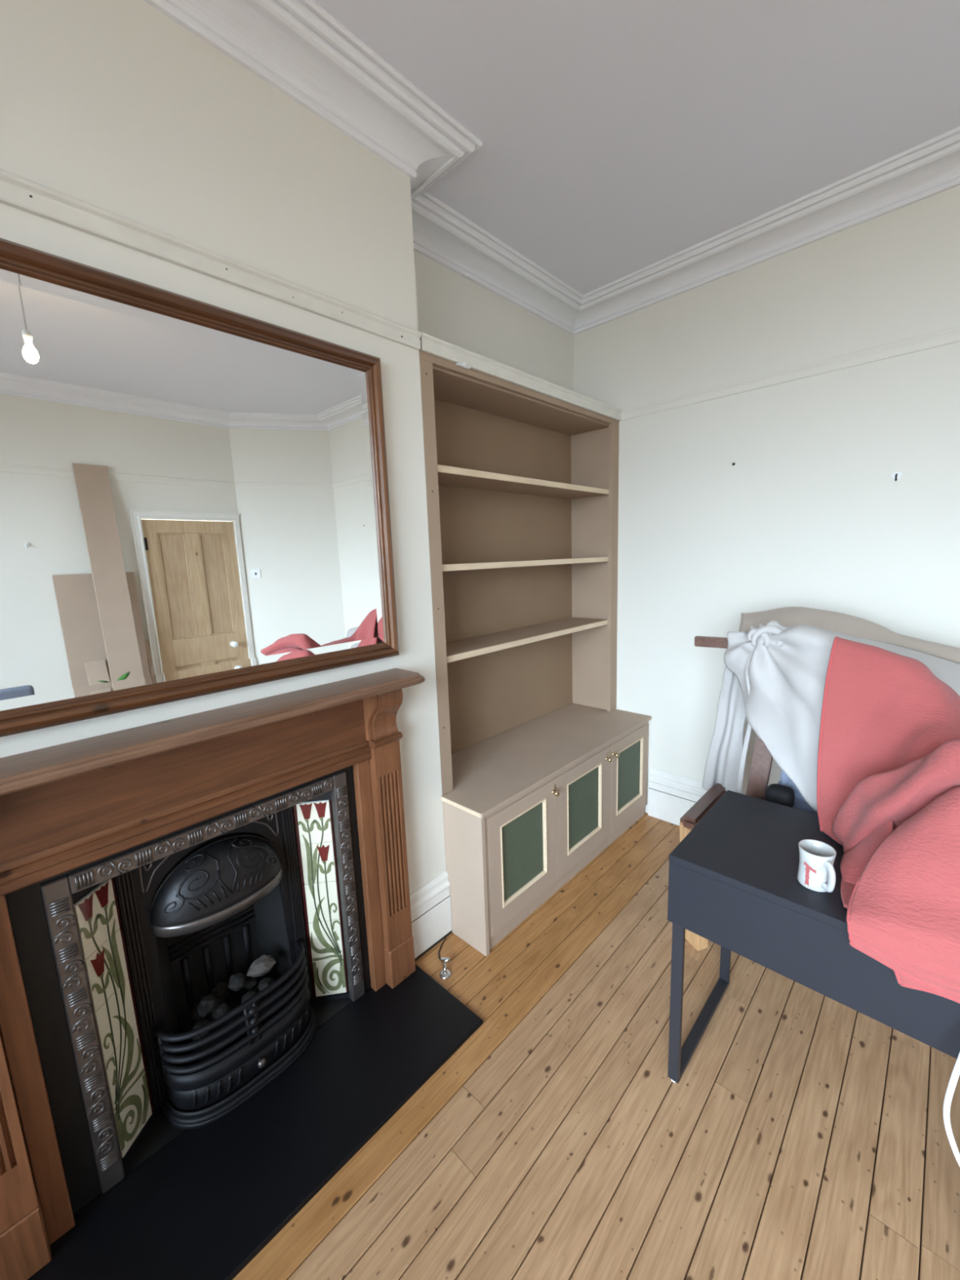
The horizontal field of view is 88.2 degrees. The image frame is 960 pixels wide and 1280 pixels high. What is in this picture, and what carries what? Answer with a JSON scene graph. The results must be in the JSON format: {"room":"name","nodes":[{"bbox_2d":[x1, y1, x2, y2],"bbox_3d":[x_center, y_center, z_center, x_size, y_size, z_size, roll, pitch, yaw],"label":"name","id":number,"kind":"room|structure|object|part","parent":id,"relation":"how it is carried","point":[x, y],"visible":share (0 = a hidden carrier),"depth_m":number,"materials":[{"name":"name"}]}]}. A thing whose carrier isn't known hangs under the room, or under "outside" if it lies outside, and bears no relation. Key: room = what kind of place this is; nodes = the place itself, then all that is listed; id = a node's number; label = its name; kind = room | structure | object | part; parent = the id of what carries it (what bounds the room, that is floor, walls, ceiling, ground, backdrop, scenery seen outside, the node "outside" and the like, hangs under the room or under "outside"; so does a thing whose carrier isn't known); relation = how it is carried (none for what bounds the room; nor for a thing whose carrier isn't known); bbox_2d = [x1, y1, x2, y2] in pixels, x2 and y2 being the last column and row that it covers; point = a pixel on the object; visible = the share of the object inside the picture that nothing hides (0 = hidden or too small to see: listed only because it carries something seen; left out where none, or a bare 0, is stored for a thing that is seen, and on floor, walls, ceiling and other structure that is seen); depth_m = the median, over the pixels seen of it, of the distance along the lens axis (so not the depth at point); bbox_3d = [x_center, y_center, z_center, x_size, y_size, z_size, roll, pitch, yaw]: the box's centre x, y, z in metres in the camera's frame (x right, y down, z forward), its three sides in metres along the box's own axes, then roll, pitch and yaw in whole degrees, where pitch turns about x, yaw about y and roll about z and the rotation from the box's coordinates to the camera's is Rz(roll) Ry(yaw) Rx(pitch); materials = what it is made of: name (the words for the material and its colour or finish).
{"room":"living room","nodes":[
{"label":"living room","id":0,"kind":"room"},
{"bbox_2d":[0,0,573,1122],"bbox_3d":[-0.873,-0.097,1.382,0.425,2.803,4.360,7,13,43],"label":"wall","id":1,"kind":"structure","parent":0,"point":[116,106],"depth_m":1.26,"materials":[{"name":"paint"}]},
{"bbox_2d":[0,237,399,737],"bbox_3d":[-0.714,-0.325,1.182,0.040,0.940,1.219,7,13,43],"label":"wall mirror","id":2,"kind":"object","parent":1,"relation":"attached to","point":[194,496],"visible":1,"depth_m":1.17,"materials":[{"name":"brown wood"}]},
{"bbox_3d":[-0.730,-0.764,1.109,0.040,0.050,1.219,7,13,43],"label":"frame rail","id":3,"kind":"part","parent":2,"relation":"part of","materials":[{"name":"wood"}]},
{"bbox_3d":[-0.698,0.114,1.254,0.040,0.050,1.219,7,13,43],"label":"frame rail","id":4,"kind":"part","parent":2,"relation":"part of","materials":[{"name":"wood"}]},
{"bbox_2d":[0,168,421,350],"bbox_3d":[-0.749,-0.886,1.087,0.021,0.053,1.598,7,13,43],"label":"trim","id":5,"kind":"structure","parent":1,"relation":"attached to","point":[18,192],"depth_m":1.14,"materials":[{"name":"paint"}]},
{"bbox_2d":[142,0,482,177],"bbox_3d":[-0.707,-1.407,0.958,0.167,0.094,1.914,7,13,43],"label":"trim","id":6,"kind":"structure","parent":1,"relation":"attached to","point":[296,47],"depth_m":1.29,"materials":[{"name":"paint"}]},
{"bbox_2d":[409,871,452,961],"bbox_3d":[-0.202,1.075,1.918,0.022,0.267,0.226,7,13,43],"label":"baseboard","id":7,"kind":"structure","parent":1,"relation":"attached to","point":[430,904],"depth_m":1.92,"materials":[{"name":"paint"}]},
{"bbox_3d":[-0.205,0.992,1.904,0.022,0.100,0.226,7,13,43],"label":"skirting moulding","id":8,"kind":"part","parent":7,"relation":"part of","materials":[{"name":"paint"}]},
{"bbox_2d":[409,145,479,199],"bbox_3d":[-0.212,-1.544,1.679,0.452,0.094,0.167,7,13,43],"label":"trim","id":9,"kind":"structure","parent":1,"relation":"attached to","point":[430,171],"depth_m":1.64,"materials":[{"name":"paint"}]},
{"bbox_2d":[411,191,582,335],"bbox_3d":[0.104,-1.645,2.212,0.167,0.094,1.390,7,13,43],"label":"trim","id":10,"kind":"structure","parent":1,"relation":"attached to","point":[441,233],"depth_m":2.15,"materials":[{"name":"paint"}]},
{"bbox_2d":[232,812,959,1279],"bbox_3d":[0.475,1.506,0.414,4.030,0.140,4.670,7,13,43],"label":"floor","id":11,"kind":"structure","parent":0,"point":[802,1135],"depth_m":1.29,"materials":[{"name":"orange wood"}]},
{"bbox_2d":[4,765,371,1215],"bbox_3d":[-0.770,0.868,1.469,0.340,0.864,0.878,7,13,43],"label":"fireplace insert","id":12,"kind":"object","parent":11,"relation":"on","point":[140,934],"visible":0.98,"depth_m":1.35,"materials":[{"name":"metal"}]},
{"bbox_2d":[78,880,108,921],"bbox_3d":[-0.925,0.631,1.192,0.001,0.053,0.086,-1,9,5],"label":"flower","id":13,"kind":"object","parent":12,"relation":"on","point":[93,902],"depth_m":1.19,"materials":[{"name":"red tile"}]},
{"bbox_2d":[90,947,104,977],"bbox_3d":[-0.921,0.783,1.198,0.001,0.061,0.041,-1,9,5],"label":"flower","id":14,"kind":"object","parent":12,"relation":"on","point":[97,955],"depth_m":1.19,"materials":[{"name":"red tile"}]},
{"bbox_3d":[-0.923,0.709,1.205,0.001,0.086,0.051,-1,9,5],"label":"painted stem","id":15,"kind":"part","parent":12,"relation":"part of","materials":[{"name":"tile"}]},
{"bbox_3d":[-0.918,0.816,1.226,0.001,0.138,0.049,-1,9,5],"label":"painted stem","id":16,"kind":"part","parent":12,"relation":"part of","materials":[{"name":"tile"}]},
{"bbox_3d":[-0.913,0.956,1.249,0.001,0.146,0.050,-1,9,5],"label":"painted stem","id":17,"kind":"part","parent":12,"relation":"part of","materials":[{"name":"tile"}]},
{"bbox_3d":[-0.910,1.097,1.254,0.001,0.148,0.060,-1,9,5],"label":"painted stem","id":18,"kind":"part","parent":12,"relation":"part of","materials":[{"name":"green tile"}]},
{"bbox_3d":[-0.904,1.232,1.290,0.001,0.134,0.090,-1,9,5],"label":"painted stem","id":19,"kind":"part","parent":12,"relation":"part of","materials":[{"name":"green tile"}]},
{"bbox_2d":[191,1002,206,1021],"bbox_3d":[-0.836,1.111,1.482,0.045,0.046,0.044,0,10,10],"label":"coal","id":20,"kind":"object","parent":12,"relation":"on","point":[195,1015],"visible":0.43,"depth_m":1.46,"materials":[{"name":"black stone"}]},
{"bbox_2d":[191,1017,209,1040],"bbox_3d":[-0.804,1.117,1.424,0.054,0.052,0.051,0,10,14],"label":"coal","id":21,"kind":"object","parent":12,"relation":"on","point":[202,1022],"visible":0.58,"depth_m":1.41,"materials":[{"name":"black stone"}]},
{"bbox_3d":[-0.775,1.286,1.558,0.284,0.011,0.878,7,13,43],"label":"plate","id":22,"kind":"part","parent":12,"relation":"part of","materials":[{"name":"black stone"}]},
{"bbox_3d":[-0.759,0.804,1.464,0.008,0.592,0.390,7,13,43],"label":"fret plate","id":23,"kind":"part","parent":12,"relation":"part of","materials":[{"name":"metal"}]},
{"bbox_2d":[149,834,282,937],"bbox_3d":[-0.724,0.673,1.404,0.109,0.189,0.356,7,13,43],"label":"hood","id":24,"kind":"object","parent":12,"relation":"attached to","point":[225,877],"depth_m":1.36,"materials":[{"name":"metal"}]},
{"bbox_2d":[210,1000,229,1021],"bbox_3d":[-0.772,1.110,1.470,0.051,0.054,0.051,7,13,43],"label":"coal","id":25,"kind":"object","parent":12,"relation":"on","point":[222,1008],"visible":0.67,"depth_m":1.46,"materials":[{"name":"black stone"}]},
{"bbox_2d":[196,994,217,1017],"bbox_3d":[-0.802,1.070,1.453,0.056,0.052,0.052,7,13,43],"label":"coal","id":26,"kind":"object","parent":25,"relation":"on","point":[207,1004],"visible":1,"depth_m":1.44,"materials":[{"name":"black stone"}]},
{"bbox_2d":[211,982,231,1003],"bbox_3d":[-0.806,1.097,1.540,0.046,0.051,0.054,-1,9,5],"label":"coal","id":27,"kind":"object","parent":12,"relation":"on","point":[221,991],"visible":0.87,"depth_m":1.53,"materials":[{"name":"black stone"}]},
{"bbox_2d":[228,973,245,991],"bbox_3d":[-0.748,1.055,1.525,0.051,0.051,0.052,7,13,43],"label":"coal","id":28,"kind":"object","parent":12,"relation":"in","point":[237,981],"visible":1,"depth_m":1.51,"materials":[{"name":"grey stone"}]},
{"bbox_2d":[242,971,257,989],"bbox_3d":[-0.738,1.087,1.583,0.051,0.056,0.048,-6,10,-20],"label":"coal","id":29,"kind":"object","parent":12,"relation":"on","point":[250,981],"visible":0.57,"depth_m":1.57,"materials":[{"name":"black stone"}]},
{"bbox_2d":[241,989,258,1010],"bbox_3d":[-0.703,1.101,1.514,0.054,0.052,0.049,-5,10,-17],"label":"coal","id":30,"kind":"object","parent":12,"relation":"on","point":[251,993],"visible":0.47,"depth_m":1.50,"materials":[{"name":"black stone"}]},
{"bbox_3d":[-0.632,1.220,1.432,0.024,0.023,0.024,7,13,43],"label":"apron knob","id":31,"kind":"part","parent":12,"relation":"part of","materials":[{"name":"metal"}]},
{"bbox_2d":[256,977,274,996],"bbox_3d":[-0.676,1.093,1.558,0.050,0.050,0.046,-5,10,-14],"label":"coal","id":32,"kind":"object","parent":12,"relation":"on","point":[265,982],"visible":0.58,"depth_m":1.55,"materials":[{"name":"grey stone"}]},
{"bbox_2d":[246,954,275,977],"bbox_3d":[-0.693,1.035,1.565,0.056,0.049,0.088,7,13,43],"label":"lump","id":33,"kind":"object","parent":32,"relation":"on","point":[264,963],"visible":1,"depth_m":1.55,"materials":[{"name":"grey stone"}]},
{"bbox_2d":[298,801,326,819],"bbox_3d":[-0.536,0.550,1.596,0.086,0.053,0.001,-3,9,-7],"label":"flower","id":34,"kind":"object","parent":12,"relation":"on","point":[307,810],"depth_m":1.60,"materials":[{"name":"red tile"}]},
{"bbox_3d":[-0.533,0.627,1.609,0.051,0.086,0.001,-3,9,-7],"label":"painted stem","id":35,"kind":"part","parent":12,"relation":"part of","materials":[{"name":"tile"}]},
{"bbox_3d":[-0.532,0.736,1.627,0.049,0.138,0.001,-3,9,-7],"label":"painted stem","id":36,"kind":"part","parent":12,"relation":"part of","materials":[{"name":"green tile"}]},
{"bbox_3d":[-0.527,0.875,1.650,0.050,0.146,0.001,-3,9,-7],"label":"painted stem","id":37,"kind":"part","parent":12,"relation":"part of","materials":[{"name":"tile"}]},
{"bbox_2d":[316,844,328,861],"bbox_3d":[-0.512,0.697,1.623,0.041,0.061,0.001,-3,9,-7],"label":"flower","id":38,"kind":"object","parent":12,"relation":"on","point":[322,850],"depth_m":1.62,"materials":[{"name":"red tile"}]},
{"bbox_3d":[-0.512,1.150,1.696,0.090,0.134,0.001,-3,9,-7],"label":"painted stem","id":39,"kind":"part","parent":12,"relation":"part of","materials":[{"name":"green tile"}]},
{"bbox_3d":[-0.505,1.012,1.675,0.060,0.148,0.001,-3,9,-7],"label":"painted stem","id":40,"kind":"part","parent":12,"relation":"part of","materials":[{"name":"tile"}]},
{"bbox_2d":[26,964,483,1279],"bbox_3d":[-0.528,1.320,1.334,0.385,0.025,1.167,7,13,43],"label":"hearth slab","id":41,"kind":"object","parent":11,"relation":"on","point":[206,1203],"visible":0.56,"depth_m":1.27,"materials":[{"name":"stone"}]},
{"bbox_2d":[0,667,425,1279],"bbox_3d":[-0.635,0.745,1.315,0.158,1.123,1.250,7,13,43],"label":"surround","id":42,"kind":"object","parent":41,"relation":"on","point":[64,807],"visible":1,"depth_m":1.15,"materials":[{"name":"brown wood"}]},
{"bbox_3d":[-0.688,0.422,1.301,0.044,0.063,0.920,7,13,43],"label":"frieze moulding","id":43,"kind":"part","parent":42,"relation":"part of","materials":[{"name":"brown wood"}]},
{"bbox_2d":[0,667,425,795],"bbox_3d":[-0.655,0.206,1.225,0.158,0.029,1.250,7,13,43],"label":"mantel shelf","id":44,"kind":"object","parent":42,"relation":"attached to","point":[30,769],"depth_m":1.14,"materials":[{"name":"brown wood"}]},
{"bbox_2d":[438,935,447,962],"bbox_3d":[-0.147,1.196,1.917,0.030,0.026,0.144,-2,9,0],"label":"cable","id":45,"kind":"object","parent":11,"relation":"on","point":[446,935],"visible":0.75,"depth_m":1.93,"materials":[{"name":"grey plastic"}]},
{"bbox_2d":[439,957,451,979],"bbox_3d":[-0.127,1.201,1.814,0.044,0.046,0.054,-1,10,9],"label":"tap","id":46,"kind":"object","parent":11,"relation":"on","point":[445,974],"visible":1,"depth_m":1.81,"materials":[{"name":"silver metal"}]},
{"bbox_3d":[-0.129,1.182,1.832,0.034,0.014,0.010,1,10,17],"label":"tap lever","id":47,"kind":"part","parent":46,"relation":"part of","materials":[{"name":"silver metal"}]},
{"bbox_2d":[440,702,651,956],"bbox_3d":[0.320,0.797,2.489,0.519,0.590,1.396,7,13,43],"label":"base cabinet","id":48,"kind":"object","parent":11,"relation":"on","point":[531,804],"visible":0.99,"depth_m":2.16,"materials":[{"name":"brown wood"}]},
{"bbox_3d":[-0.047,0.916,1.910,0.188,0.572,0.020,7,13,43],"label":"panel","id":49,"kind":"part","parent":48,"relation":"part of","materials":[{"name":"brown wood"}]},
{"bbox_3d":[0.183,0.869,2.030,0.018,0.490,0.442,7,13,43],"label":"door","id":50,"kind":"part","parent":48,"relation":"part of","materials":[{"name":"brown wood"}]},
{"bbox_3d":[0.174,0.858,2.026,0.009,0.345,0.292,7,13,43],"label":"door panel","id":51,"kind":"part","parent":48,"relation":"part of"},
{"bbox_2d":[440,702,651,818],"bbox_3d":[0.302,0.514,2.450,0.499,0.018,1.394,7,13,43],"label":"countertop","id":52,"kind":"structure","parent":48,"relation":"on","point":[489,774],"depth_m":2.32,"materials":[{"name":"brown wood"}]},
{"bbox_2d":[418,332,622,795],"bbox_3d":[0.203,-0.323,2.380,0.306,1.658,1.391,7,13,43],"label":"bookcase","id":53,"kind":"object","parent":52,"relation":"on","point":[522,468],"visible":0.89,"depth_m":2.47,"materials":[{"name":"brown wood"}]},
{"bbox_3d":[0.099,-0.309,2.486,0.015,1.604,1.386,7,13,43],"label":"panel","id":54,"kind":"part","parent":53,"relation":"part of","materials":[{"name":"brown wood"}]},
{"bbox_3d":[0.178,-0.368,2.373,0.242,0.022,1.314,7,13,43],"label":"shelf","id":55,"kind":"part","parent":53,"relation":"part of","materials":[{"name":"brown wood"}]},
{"bbox_3d":[0.264,-1.065,2.175,0.021,0.024,1.387,7,13,43],"label":"rail","id":56,"kind":"part","parent":53,"relation":"part of","materials":[{"name":"brown wood"}]},
{"bbox_3d":[0.175,-1.114,2.251,0.306,0.054,1.386,7,13,43],"label":"moulding","id":57,"kind":"part","parent":53,"relation":"part of","materials":[{"name":"paint"}]},
{"bbox_3d":[0.155,-1.064,2.256,0.248,0.020,1.314,7,13,43],"label":"panel","id":58,"kind":"part","parent":53,"relation":"part of","materials":[{"name":"brown wood"}]},
{"bbox_3d":[0.165,-0.722,2.314,0.242,0.022,1.314,7,13,43],"label":"shelf","id":59,"kind":"part","parent":53,"relation":"part of","materials":[{"name":"brown wood"}]},
{"bbox_3d":[0.191,-0.021,2.430,0.242,0.022,1.314,7,13,43],"label":"shelf","id":60,"kind":"part","parent":53,"relation":"part of","materials":[{"name":"brown wood"}]},
{"bbox_3d":[0.652,-0.393,2.871,0.248,1.604,0.053,7,13,43],"label":"panel","id":61,"kind":"part","parent":53,"relation":"part of","materials":[{"name":"brown wood"}]},
{"bbox_3d":[0.324,0.654,2.118,0.031,0.025,0.025,7,13,43],"label":"knob","id":62,"kind":"part","parent":48,"relation":"part of","materials":[{"name":"gold metal"}]},
{"bbox_3d":[0.464,0.552,2.307,0.038,0.021,1.351,7,13,43],"label":"rail","id":63,"kind":"part","parent":48,"relation":"part of","materials":[{"name":"brown wood"}]},
{"bbox_3d":[0.488,0.792,2.352,0.009,0.345,0.298,7,13,43],"label":"door panel","id":64,"kind":"part","parent":48,"relation":"part of","materials":[{"name":"green paint"}]},
{"bbox_3d":[0.500,0.802,2.360,0.018,0.490,0.476,7,13,43],"label":"door","id":65,"kind":"part","parent":48,"relation":"part of","materials":[{"name":"brown wood"}]},
{"bbox_3d":[0.636,0.589,2.442,0.031,0.025,0.025,7,13,43],"label":"knob","id":66,"kind":"part","parent":48,"relation":"part of","materials":[{"name":"gold metal"}]},
{"bbox_3d":[0.685,0.579,2.493,0.031,0.025,0.025,7,13,43],"label":"knob","id":67,"kind":"part","parent":48,"relation":"part of","materials":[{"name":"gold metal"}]},
{"bbox_3d":[0.799,0.727,2.676,0.009,0.345,0.293,7,13,43],"label":"door panel","id":68,"kind":"part","parent":48,"relation":"part of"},
{"bbox_3d":[0.808,0.738,2.680,0.018,0.490,0.415,7,13,43],"label":"door","id":69,"kind":"part","parent":48,"relation":"part of","materials":[{"name":"brown wood"}]},
{"bbox_2d":[679,635,817,951],"bbox_3d":[1.292,0.601,1.698,1.108,1.174,0.599,7,13,43],"label":"wooden armchair","id":70,"kind":"object","parent":11,"relation":"on","point":[762,760],"visible":0.2,"depth_m":1.82,"materials":[{"name":"brown wood"}]},
{"bbox_3d":[0.813,0.931,1.881,0.078,0.492,0.096,-5,10,-16],"label":"leg","id":71,"kind":"part","parent":70,"relation":"part of","materials":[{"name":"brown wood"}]},
{"bbox_3d":[0.924,0.654,1.995,0.068,0.072,0.496,6,12,41],"label":"arm","id":72,"kind":"part","parent":70,"relation":"part of","materials":[{"name":"brown wood"}]},
{"bbox_3d":[1.046,0.020,1.809,0.499,0.047,0.022,6,12,40],"label":"rail","id":73,"kind":"part","parent":70,"relation":"part of","materials":[{"name":"brown wood"}]},
{"bbox_3d":[1.036,0.432,1.815,0.226,0.768,0.063,-8,11,-34],"label":"post","id":74,"kind":"part","parent":70,"relation":"part of","materials":[{"name":"brown wood"}]},
{"bbox_2d":[764,783,795,807],"bbox_3d":[1.008,0.530,1.666,0.080,0.074,0.072,7,13,43],"label":"bag","id":75,"kind":"object","parent":70,"relation":"on","point":[780,794],"visible":0.74,"depth_m":1.64,"materials":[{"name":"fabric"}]},
{"bbox_2d":[779,768,806,802],"bbox_3d":[1.243,0.402,1.585,0.470,0.323,0.133,7,13,43],"label":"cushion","id":76,"kind":"object","parent":70,"relation":"on","point":[784,780],"depth_m":1.70,"materials":[{"name":"white fabric"}]},
{"bbox_2d":[777,781,817,814],"bbox_3d":[1.293,0.686,1.678,0.545,0.255,0.450,7,13,43],"label":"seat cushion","id":77,"kind":"object","parent":70,"relation":"on","point":[799,804],"depth_m":1.68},
{"bbox_2d":[702,606,959,812],"bbox_3d":[1.367,0.307,1.737,1.086,0.798,0.791,7,13,43],"label":"sheet","id":78,"kind":"object","parent":70,"relation":"on","point":[776,663],"visible":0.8,"depth_m":1.68,"materials":[{"name":"fabric"}]},
{"bbox_2d":[667,790,959,1083],"bbox_3d":[0.925,0.912,1.305,0.684,0.707,0.476,7,13,43],"label":"desk","id":79,"kind":"object","parent":11,"relation":"on","point":[734,884],"visible":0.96,"depth_m":1.21,"materials":[{"name":"black laminate"}]},
{"bbox_2d":[797,839,836,892],"bbox_3d":[0.792,0.534,1.163,0.082,0.092,0.086,7,13,43],"label":"mug","id":80,"kind":"object","parent":79,"relation":"on","point":[816,872],"visible":1,"depth_m":1.15,"materials":[{"name":"ceramic"}]},
{"bbox_3d":[0.792,0.540,1.123,0.012,0.073,0.034,-2,9,2],"label":"handle","id":81,"kind":"part","parent":80,"relation":"part of","materials":[{"name":"ceramic"}]},
{"bbox_2d":[816,636,959,1003],"bbox_3d":[1.153,0.348,1.101,0.728,0.598,0.749,7,13,43],"label":"throw blanket","id":82,"kind":"object","parent":79,"relation":"on","point":[888,790],"visible":1,"depth_m":1.15,"materials":[{"name":"pink fabric"}]},
{"bbox_2d":[942,1051,959,1166],"bbox_3d":[0.957,0.867,0.896,0.194,0.358,0.074,3,11,29],"label":"cable","id":83,"kind":"object","parent":79,"relation":"hanging from","point":[955,1073],"visible":1,"depth_m":0.91,"materials":[{"name":"plastic"}]},
{"bbox_2d":[313,0,959,294],"bbox_3d":[0.369,-1.385,-0.065,4.030,0.120,4.670,7,13,43],"label":"ceiling","id":84,"kind":"structure","parent":0,"point":[619,138],"depth_m":1.46,"materials":[{"name":"paint"}]},
{"bbox_2d":[573,185,959,813],"bbox_3d":[1.742,-0.293,1.981,3.375,2.803,0.140,7,13,43],"label":"wall","id":85,"kind":"structure","parent":0,"point":[811,511],"depth_m":2.17,"materials":[{"name":"paint"}]},
{"bbox_2d":[648,767,746,825],"bbox_3d":[1.965,0.988,1.911,2.735,0.285,0.022,7,13,43],"label":"baseboard","id":86,"kind":"structure","parent":85,"relation":"attached to","point":[670,795],"depth_m":2.75,"materials":[{"name":"paint"}]},
{"bbox_3d":[1.962,0.905,1.898,2.735,0.117,0.022,7,13,43],"label":"skirting moulding","id":87,"kind":"part","parent":86,"relation":"part of","materials":[{"name":"paint"}]},
{"bbox_2d":[573,126,959,335],"bbox_3d":[1.639,-1.600,1.603,3.235,0.094,0.167,7,13,43],"label":"trim","id":88,"kind":"structure","parent":85,"relation":"attached to","point":[931,167],"depth_m":1.98,"materials":[{"name":"paint"}]},
{"bbox_2d":[620,325,959,421],"bbox_3d":[1.815,-1.074,1.648,2.950,0.053,0.012,7,13,43],"label":"trim","id":89,"kind":"structure","parent":85,"relation":"attached to","point":[952,335],"depth_m":2.07,"materials":[{"name":"paint"}]},
{"bbox_2d":[891,472,902,480],"bbox_3d":[1.614,-0.633,1.920,0.031,0.034,0.025,7,13,43],"label":"wall hook","id":90,"kind":"object","parent":85,"relation":"attached to","point":[895,476],"visible":1,"depth_m":1.92,"materials":[{"name":"white plastic"}]},
{"bbox_2d":[738,606,959,662],"bbox_3d":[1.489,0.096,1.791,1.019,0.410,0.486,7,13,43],"label":"headboard","id":91,"kind":"object","parent":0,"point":[838,622],"depth_m":1.75,"materials":[{"name":"fabric"}]}
]}

